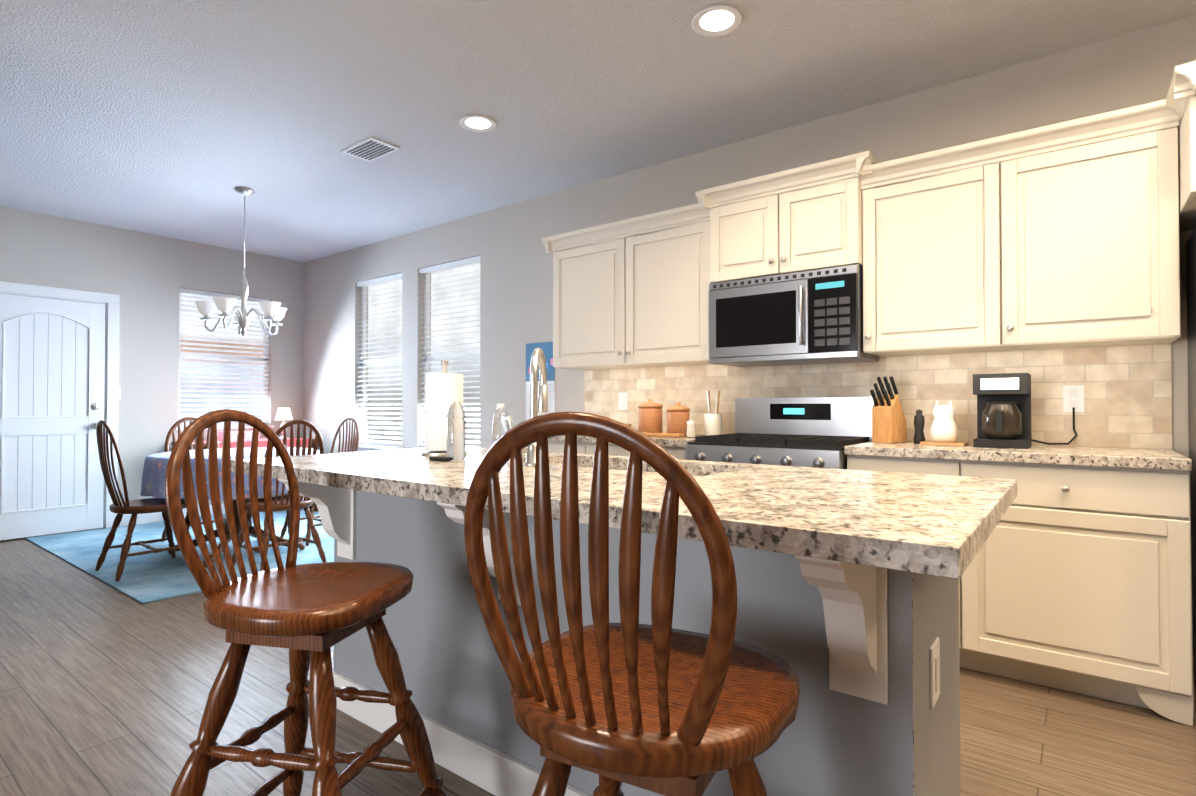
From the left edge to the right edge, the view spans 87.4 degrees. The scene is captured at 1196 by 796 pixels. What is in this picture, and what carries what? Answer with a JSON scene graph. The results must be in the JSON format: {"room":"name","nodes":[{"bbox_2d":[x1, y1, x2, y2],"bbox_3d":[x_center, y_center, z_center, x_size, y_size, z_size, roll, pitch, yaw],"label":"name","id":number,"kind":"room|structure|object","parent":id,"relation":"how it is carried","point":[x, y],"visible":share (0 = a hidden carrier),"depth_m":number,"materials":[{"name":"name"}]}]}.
{"room":"dining room and kitchen","nodes":[
{"label":"dining room and kitchen","id":0,"kind":"room"},
{"bbox_2d":[0,206,303,526],"bbox_3d":[-5.644,-0.209,4.228,0.150,2.740,7.650,-1,-1,38],"label":"wall","id":1,"kind":"structure","parent":0,"point":[145,277],"depth_m":5.91,"materials":[{"name":"beige paint"}]},
{"bbox_2d":[0,293,105,540],"bbox_3d":[-4.679,0.156,5.323,0.123,2.015,0.783,-1,-1,38],"label":"door","id":2,"kind":"structure","parent":1,"relation":"in","point":[52,380],"depth_m":5.35,"materials":[{"name":"white wood"}]},
{"bbox_2d":[0,281,118,527],"bbox_3d":[-4.753,0.114,5.380,0.188,2.125,0.980,-1,-1,38],"label":"door frame","id":3,"kind":"structure","parent":1,"relation":"attached to","point":[111,301],"depth_m":5.66,"materials":[{"name":"white wood"}]},
{"bbox_2d":[118,386,120,398],"bbox_3d":[-4.402,-0.050,5.705,0.010,0.120,0.080,-1,-1,38],"label":"switch plate","id":4,"kind":"object","parent":1,"relation":"attached to","point":[119,393],"visible":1,"depth_m":5.73,"materials":[{"name":"white plastic"}]},
{"bbox_2d":[119,503,224,525],"bbox_3d":[-5.623,1.104,4.101,0.016,0.110,7.500,-1,-1,38],"label":"baseboard","id":5,"kind":"structure","parent":1,"relation":"attached to","point":[148,517],"depth_m":5.90,"materials":[{"name":"white wood"}]},
{"bbox_2d":[175,288,274,429],"bbox_3d":[-3.860,-0.380,6.486,0.140,1.400,0.940,-1,-1,38],"label":"window blind","id":6,"kind":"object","parent":1,"relation":"in","point":[227,357],"depth_m":6.45,"materials":[{"name":"white plastic"}]},
{"bbox_2d":[0,506,1195,795],"bbox_3d":[-1.829,1.161,1.174,9.900,0.080,7.800,-1,-1,38],"label":"floor","id":7,"kind":"structure","parent":0,"point":[104,688],"depth_m":2.21,"materials":[{"name":"brown wood"}]},
{"bbox_2d":[26,509,333,603],"bbox_3d":[-2.996,1.169,5.187,2.790,0.010,2.130,-1,-1,38],"label":"covering","id":8,"kind":"object","parent":7,"relation":"on","point":[152,577],"visible":0.36,"depth_m":4.56,"materials":[{"name":"blue carpet"}]},
{"bbox_2d":[95,420,191,580],"bbox_3d":[-3.044,0.648,4.206,0.447,1.007,0.500,-1,-1,38],"label":"dining chair","id":9,"kind":"object","parent":8,"relation":"on","point":[134,508],"visible":0.9,"depth_m":4.04,"materials":[{"name":"brown wood"}]},
{"bbox_2d":[161,417,225,541],"bbox_3d":[-3.231,0.660,5.103,0.500,1.007,0.447,-1,-1,38],"label":"dining chair","id":10,"kind":"object","parent":8,"relation":"on","point":[171,431],"visible":0.1,"depth_m":5.14,"materials":[{"name":"brown wood"}]},
{"bbox_2d":[140,447,319,567],"bbox_3d":[-2.691,0.781,4.701,1.196,0.749,1.192,-1,-1,38],"label":"dining table","id":11,"kind":"object","parent":8,"relation":"on","point":[154,475],"visible":0.35,"depth_m":4.29,"materials":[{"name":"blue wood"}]},
{"bbox_2d":[232,420,325,571],"bbox_3d":[-2.176,0.649,4.290,0.500,1.007,0.447,-1,-1,38],"label":"dining chair","id":12,"kind":"object","parent":8,"relation":"on","point":[281,503],"visible":0.5,"depth_m":4.21,"materials":[{"name":"brown wood"}]},
{"bbox_2d":[280,416,358,545],"bbox_3d":[-2.297,0.661,5.224,0.447,1.007,0.500,-1,-1,38],"label":"dining chair","id":13,"kind":"object","parent":8,"relation":"on","point":[354,444],"visible":0.38,"depth_m":5.36,"materials":[{"name":"brown wood"}]},
{"bbox_2d":[171,408,318,510],"bbox_3d":[-3.528,0.643,6.330,0.509,1.090,1.220,-1,-1,38],"label":"side table","id":14,"kind":"object","parent":7,"relation":"on","point":[283,414],"visible":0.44,"depth_m":6.32,"materials":[{"name":"fabric"}]},
{"bbox_2d":[165,409,446,795],"bbox_3d":[-0.655,0.577,1.426,0.494,1.103,0.494,0,-1,13],"label":"bar stool","id":15,"kind":"object","parent":7,"relation":"on","point":[310,615],"visible":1,"depth_m":1.40,"materials":[{"name":"brown wood"}]},
{"bbox_2d":[548,442,583,453],"bbox_3d":[-0.089,0.718,4.175,0.503,0.884,0.630,-1,-1,38],"label":"base cabinet","id":16,"kind":"object","parent":7,"relation":"on","point":[552,446],"depth_m":3.91,"materials":[{"name":"beige wood"}]},
{"bbox_2d":[278,479,960,795],"bbox_3d":[-0.096,0.688,1.880,2.005,0.888,0.841,-1,-1,38],"label":"kitchen island","id":17,"kind":"object","parent":7,"relation":"on","point":[847,595],"depth_m":1.42,"materials":[{"name":"paint"}]},
{"bbox_2d":[231,447,1017,582],"bbox_3d":[-0.104,0.225,1.826,2.150,0.040,0.943,-1,-1,38],"label":"island countertop","id":18,"kind":"structure","parent":17,"relation":"on","point":[929,526],"depth_m":1.27,"materials":[{"name":"beige stone"}]},
{"bbox_2d":[464,411,799,795],"bbox_3d":[0.077,0.571,0.950,0.494,1.103,0.494,0,-1,29],"label":"bar stool","id":19,"kind":"object","parent":7,"relation":"on","point":[660,705],"visible":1,"depth_m":0.78,"materials":[{"name":"brown wood"}]},
{"bbox_2d":[584,442,685,459],"bbox_3d":[0.399,0.713,3.799,0.728,0.884,0.630,-1,-1,38],"label":"base cabinet","id":20,"kind":"object","parent":7,"relation":"on","point":[589,447],"depth_m":3.63,"materials":[{"name":"beige wood"}]},
{"bbox_2d":[548,434,704,449],"bbox_3d":[0.186,0.253,3.958,1.245,0.040,0.641,-1,-1,38],"label":"countertop","id":21,"kind":"structure","parent":20,"relation":"on","point":[663,441],"depth_m":3.50,"materials":[{"name":"beige stone"}]},
{"bbox_2d":[638,399,662,432],"bbox_3d":[0.326,0.117,3.883,0.154,0.225,0.152,-1,-1,38],"label":"canister","id":22,"kind":"object","parent":21,"relation":"on","point":[650,416],"visible":0.81,"depth_m":3.82,"materials":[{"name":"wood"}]},
{"bbox_2d":[641,432,683,436],"bbox_3d":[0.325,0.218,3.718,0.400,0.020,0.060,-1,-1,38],"label":"cutting board","id":23,"kind":"object","parent":21,"relation":"on","point":[664,435],"visible":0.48,"depth_m":3.65,"materials":[{"name":"brown wood"}]},
{"bbox_2d":[667,402,689,436],"bbox_3d":[0.480,0.126,3.739,0.140,0.205,0.138,-1,-1,38],"label":"canister","id":24,"kind":"object","parent":21,"relation":"on","point":[678,416],"visible":0.79,"depth_m":3.68,"materials":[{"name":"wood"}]},
{"bbox_2d":[686,420,694,437],"bbox_3d":[0.534,0.176,3.595,0.052,0.100,0.052,-1,-1,38],"label":"salt shaker","id":25,"kind":"object","parent":21,"relation":"on","point":[690,429],"visible":0.98,"depth_m":3.58,"materials":[{"name":"white ceramic"}]},
{"bbox_2d":[704,391,721,435],"bbox_3d":[0.683,0.092,3.709,0.104,0.270,0.104,-1,-1,38],"label":"utensil crock","id":26,"kind":"object","parent":21,"relation":"on","point":[712,424],"visible":0.88,"depth_m":3.67,"materials":[{"name":"white ceramic"}]},
{"bbox_2d":[686,397,876,468],"bbox_3d":[0.957,0.556,3.279,0.784,1.125,0.718,-1,-1,38],"label":"range","id":27,"kind":"object","parent":7,"relation":"on","point":[818,432],"visible":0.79,"depth_m":3.32,"materials":[{"name":"silver metal"}]},
{"bbox_2d":[844,441,971,667],"bbox_3d":[1.493,0.682,2.947,0.458,0.924,0.644,-1,-1,38],"label":"base cabinet","id":28,"kind":"object","parent":7,"relation":"on","point":[902,457],"depth_m":2.69,"materials":[{"name":"beige"}]},
{"bbox_2d":[870,376,906,442],"bbox_3d":[1.436,0.057,3.105,0.189,0.327,0.100,1,-1,-37],"label":"knife block","id":29,"kind":"object","parent":28,"relation":"on","point":[889,423],"visible":1,"depth_m":3.07,"materials":[{"name":"brown wood"}]},
{"bbox_2d":[913,409,924,443],"bbox_3d":[1.544,0.136,3.006,0.052,0.165,0.052,-1,-1,38],"label":"pepper grinder","id":30,"kind":"object","parent":28,"relation":"on","point":[919,423],"visible":0.88,"depth_m":2.99,"materials":[{"name":"black"}]},
{"bbox_2d":[920,401,968,445],"bbox_3d":[1.613,0.115,2.916,0.180,0.205,0.140,-1,-1,38],"label":"owl","id":31,"kind":"object","parent":28,"relation":"on","point":[943,429],"visible":0.98,"depth_m":2.88,"materials":[{"name":"white ceramic"}]},
{"bbox_2d":[964,443,1193,725],"bbox_3d":[1.950,0.677,2.594,0.697,0.924,0.644,-1,-1,38],"label":"base cabinet","id":32,"kind":"object","parent":7,"relation":"on","point":[1076,576],"depth_m":2.32,"materials":[{"name":"beige wood"}]},
{"bbox_2d":[973,373,1031,448],"bbox_3d":[1.786,0.055,2.764,0.200,0.320,0.250,-1,-1,38],"label":"coffee maker","id":33,"kind":"object","parent":32,"relation":"on","point":[1003,410],"visible":1,"depth_m":2.71,"materials":[{"name":"black plastic"}]},
{"bbox_2d":[1186,229,1195,680],"bbox_3d":[2.523,0.232,1.965,0.899,1.760,0.832,-1,-1,38],"label":"fridge","id":34,"kind":"object","parent":7,"relation":"on","point":[1191,285],"visible":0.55,"depth_m":2.48,"materials":[{"name":"grey metal"}]},
{"bbox_2d":[0,0,1195,261],"bbox_3d":[-1.829,-1.669,1.210,9.900,0.100,7.800,-1,-1,38],"label":"ceiling","id":35,"kind":"structure","parent":0,"point":[176,118],"depth_m":3.23,"materials":[{"name":"white paint"}]},
{"bbox_2d":[194,187,286,335],"bbox_3d":[-2.657,-1.018,4.734,0.620,1.110,0.600,-1,-1,38],"label":"chandelier","id":36,"kind":"object","parent":35,"relation":"hanging from","point":[271,311],"visible":1,"depth_m":4.65,"materials":[{"name":"white glass"}]},
{"bbox_2d":[341,136,399,161],"bbox_3d":[-1.444,-1.574,3.969,0.340,0.015,0.200,-1,-1,38],"label":"ceiling vent","id":37,"kind":"object","parent":35,"relation":"in","point":[371,148],"visible":0.96,"depth_m":3.94,"materials":[{"name":"white plastic"}]},
{"bbox_2d":[459,115,496,131],"bbox_3d":[-0.691,-1.581,3.603,0.216,0.011,0.216,-1,-1,38],"label":"recessed light","id":38,"kind":"object","parent":35,"relation":"in","point":[477,123],"visible":0.96,"depth_m":3.61,"materials":[{"name":"white plastic"}]},
{"bbox_2d":[691,5,742,36],"bbox_3d":[0.503,-1.593,2.645,0.216,0.011,0.216,-1,-1,38],"label":"recessed light","id":39,"kind":"object","parent":35,"relation":"in","point":[715,21],"visible":1,"depth_m":2.64,"materials":[{"name":"white plastic"}]},
{"bbox_2d":[303,15,1195,457],"bbox_3d":[0.507,-0.209,4.221,9.600,2.740,0.150,-1,-1,38],"label":"wall","id":40,"kind":"structure","parent":0,"point":[1099,77],"depth_m":4.51,"materials":[{"name":"beige paint"}]},
{"bbox_2d":[357,273,403,449],"bbox_3d":[-2.163,-0.353,6.238,0.870,1.700,0.140,-1,-1,38],"label":"window","id":41,"kind":"structure","parent":40,"relation":"in","point":[363,285],"depth_m":6.28,"materials":[{"name":"white plastic"}]},
{"bbox_2d":[419,256,479,447],"bbox_3d":[-1.312,-0.361,5.581,0.920,1.700,0.140,-1,-1,38],"label":"window","id":42,"kind":"structure","parent":40,"relation":"in","point":[427,357],"depth_m":5.61,"materials":[{"name":"white plastic"}]},
{"bbox_2d":[526,341,554,419],"bbox_3d":[-0.452,-0.121,4.860,0.300,0.620,0.008,-1,-1,38],"label":"calendar","id":43,"kind":"object","parent":40,"relation":"attached to","point":[546,348],"visible":0.4,"depth_m":4.82,"materials":[{"name":"blue paper"}]},
{"bbox_2d":[541,205,709,369],"bbox_3d":[0.238,-0.659,4.076,1.282,0.895,0.409,-1,-1,38],"label":"upper cabinet","id":44,"kind":"object","parent":40,"relation":"attached to","point":[630,302],"depth_m":3.92,"materials":[{"name":"beige wood"}]},
{"bbox_2d":[693,158,836,284],"bbox_3d":[1.054,-0.910,3.425,0.935,0.520,0.449,-1,-1,38],"label":"upper cabinet","id":45,"kind":"object","parent":40,"relation":"attached to","point":[741,231],"depth_m":3.32,"materials":[{"name":"beige wood"}]},
{"bbox_2d":[709,264,878,366],"bbox_3d":[1.049,-0.420,3.412,0.802,0.450,0.466,-1,-1,38],"label":"microwave","id":46,"kind":"object","parent":45,"relation":"attached to","point":[808,317],"visible":1,"depth_m":3.23,"materials":[{"name":"silver metal"}]},
{"bbox_2d":[584,344,1172,449],"bbox_3d":[1.107,-0.209,3.542,3.180,0.877,0.192,-1,-1,38],"label":"backsplash","id":47,"kind":"structure","parent":40,"relation":"attached to","point":[1114,396],"depth_m":3.11,"materials":[{"name":"tile"}]},
{"bbox_2d":[837,61,1195,356],"bbox_3d":[2.143,-0.680,2.427,2.130,0.895,0.702,-1,-1,38],"label":"upper cabinet","id":48,"kind":"object","parent":40,"relation":"attached to","point":[1065,234],"depth_m":2.65,"materials":[{"name":"beige wood"}]},
{"label":"outside","id":49,"kind":"structure","parent":0,"visible":0},
{"bbox_2d":[180,293,262,422],"bbox_3d":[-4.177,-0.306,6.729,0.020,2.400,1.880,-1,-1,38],"label":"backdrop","id":50,"kind":"structure","parent":49,"point":[217,375],"depth_m":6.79,"materials":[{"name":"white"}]},
{"bbox_2d":[368,263,479,445],"bbox_3d":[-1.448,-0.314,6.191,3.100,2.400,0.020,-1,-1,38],"label":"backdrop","id":51,"kind":"structure","parent":49,"point":[447,279],"depth_m":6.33,"materials":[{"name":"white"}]}
]}

